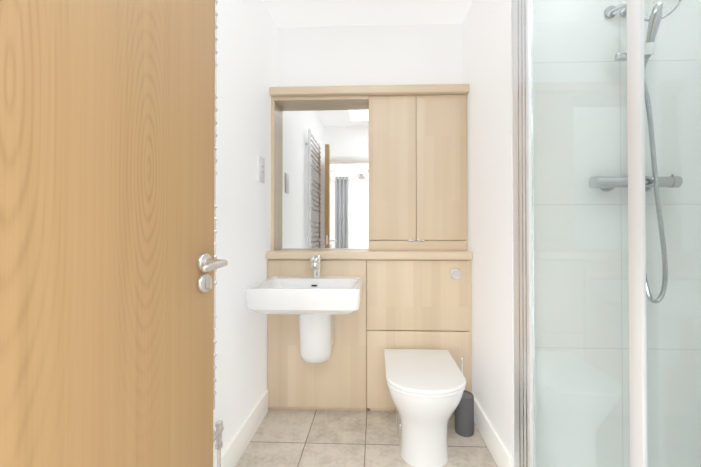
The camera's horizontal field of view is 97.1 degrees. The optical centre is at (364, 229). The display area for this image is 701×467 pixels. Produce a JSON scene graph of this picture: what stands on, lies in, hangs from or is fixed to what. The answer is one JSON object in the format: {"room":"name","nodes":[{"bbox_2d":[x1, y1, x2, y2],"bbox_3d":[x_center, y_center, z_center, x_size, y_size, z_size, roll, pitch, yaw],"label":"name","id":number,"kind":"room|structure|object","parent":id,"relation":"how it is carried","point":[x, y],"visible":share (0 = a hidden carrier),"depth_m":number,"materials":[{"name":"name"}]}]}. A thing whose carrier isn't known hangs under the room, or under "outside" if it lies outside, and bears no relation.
{"room":"bathroom","nodes":[
{"label":"bathroom","id":0,"kind":"room"},
{"bbox_2d":[213,0,276,465],"bbox_3d":[-0.674,-0.136,1.132,0.100,2.460,2.100,0,-1,2],"label":"wall","id":1,"kind":"structure","parent":0,"point":[247,55],"depth_m":1.53,"materials":[{"name":"paint"}]},
{"bbox_2d":[213,0,223,466],"bbox_3d":[-0.598,0.060,0.922,0.064,2.064,0.640,0,-1,2],"label":"radiator","id":2,"kind":"object","parent":1,"relation":"attached to","point":[217,434],"visible":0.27,"depth_m":1.17,"materials":[{"name":"silver metal"}]},
{"bbox_2d":[213,390,267,466],"bbox_3d":[-0.621,1.027,0.969,0.016,0.132,1.799,0,-1,2],"label":"baseboard","id":3,"kind":"structure","parent":1,"relation":"attached to","point":[234,450],"depth_m":1.54,"materials":[{"name":"white wood"}]},
{"bbox_2d":[258,155,264,182],"bbox_3d":[-0.596,-0.346,1.782,0.013,0.146,0.086,0,-1,2],"label":"electrical outlet","id":4,"kind":"object","parent":1,"relation":"attached to","point":[261,169],"visible":0.98,"depth_m":1.77,"materials":[{"name":"white plastic"}]},
{"bbox_2d":[235,407,496,466],"bbox_3d":[-0.354,1.110,-0.391,3.800,0.060,5.100,0,-1,2],"label":"floor","id":5,"kind":"structure","parent":0,"point":[316,438],"depth_m":1.59,"materials":[{"name":"tile"}]},
{"bbox_2d":[245,84,472,411],"bbox_3d":[0.016,0.103,1.735,1.236,1.992,0.620,0,-1,2],"label":"vanity unit","id":6,"kind":"object","parent":5,"relation":"on","point":[369,257],"visible":1,"depth_m":1.91,"materials":[{"name":"brown wood"}]},
{"bbox_2d":[245,255,362,363],"bbox_3d":[-0.287,0.450,1.647,0.544,0.607,0.430,0,-1,2],"label":"basin","id":7,"kind":"object","parent":6,"relation":"in","point":[314,303],"depth_m":1.75,"materials":[{"name":"white ceramic"}]},
{"bbox_2d":[384,349,465,466],"bbox_3d":[0.293,0.898,1.586,0.376,0.401,0.506,0,-1,2],"label":"toilet","id":8,"kind":"object","parent":5,"relation":"on","point":[426,388],"visible":1,"depth_m":1.43,"materials":[{"name":"white ceramic"}]},
{"bbox_2d":[455,357,473,436],"bbox_3d":[0.541,0.899,1.685,0.100,0.400,0.100,0,-1,2],"label":"toilet brush","id":9,"kind":"object","parent":5,"relation":"on","point":[464,418],"visible":0.83,"depth_m":1.64,"materials":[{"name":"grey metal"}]},
{"bbox_3d":[1.015,1.047,0.650,0.820,0.085,1.258,0,-1,2],"label":"shower tray","id":10,"kind":"object","parent":5,"relation":"on","visible":0},
{"bbox_2d":[512,0,700,466],"bbox_3d":[0.614,-0.003,0.673,0.036,2.015,1.258,0,-1,2],"label":"shower enclosure","id":11,"kind":"object","parent":10,"relation":"on","point":[607,211],"visible":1,"depth_m":0.78,"materials":[{"name":"clear glass"}]},
{"bbox_2d":[264,0,472,27],"bbox_3d":[-0.354,-1.409,-0.368,3.800,0.060,5.100,0,-1,2],"label":"ceiling","id":12,"kind":"structure","parent":0,"point":[306,13],"depth_m":1.94,"materials":[{"name":"paint"}]},
{"bbox_2d":[277,24,462,86],"bbox_3d":[0.029,-0.127,2.104,1.240,2.460,0.110,0,-1,2],"label":"wall","id":13,"kind":"structure","parent":0,"point":[376,55],"depth_m":2.06,"materials":[{"name":"paint"}]},
{"bbox_2d":[463,0,513,466],"bbox_3d":[1.126,-0.131,1.706,0.980,2.460,0.834,0,-1,2],"label":"wall","id":14,"kind":"structure","parent":0,"point":[488,51],"depth_m":1.54,"materials":[{"name":"paint"}]},
{"bbox_2d":[473,394,511,466],"bbox_3d":[0.623,1.032,1.564,0.016,0.132,0.527,0,-1,2],"label":"baseboard","id":15,"kind":"structure","parent":14,"relation":"attached to","point":[499,452],"depth_m":1.50,"materials":[{"name":"white wood"}]},
{"bbox_3d":[-0.181,0.051,0.003,0.955,2.065,0.152,0,-1,2],"label":"lining","id":16,"kind":"object","parent":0,"visible":0},
{"bbox_2d":[0,0,227,466],"bbox_3d":[-0.501,0.092,0.489,0.230,1.981,0.840,0,-1,2],"label":"door","id":17,"kind":"structure","parent":16,"relation":"attached to","point":[109,264],"depth_m":0.59,"materials":[{"name":"brown wood"}]}
]}

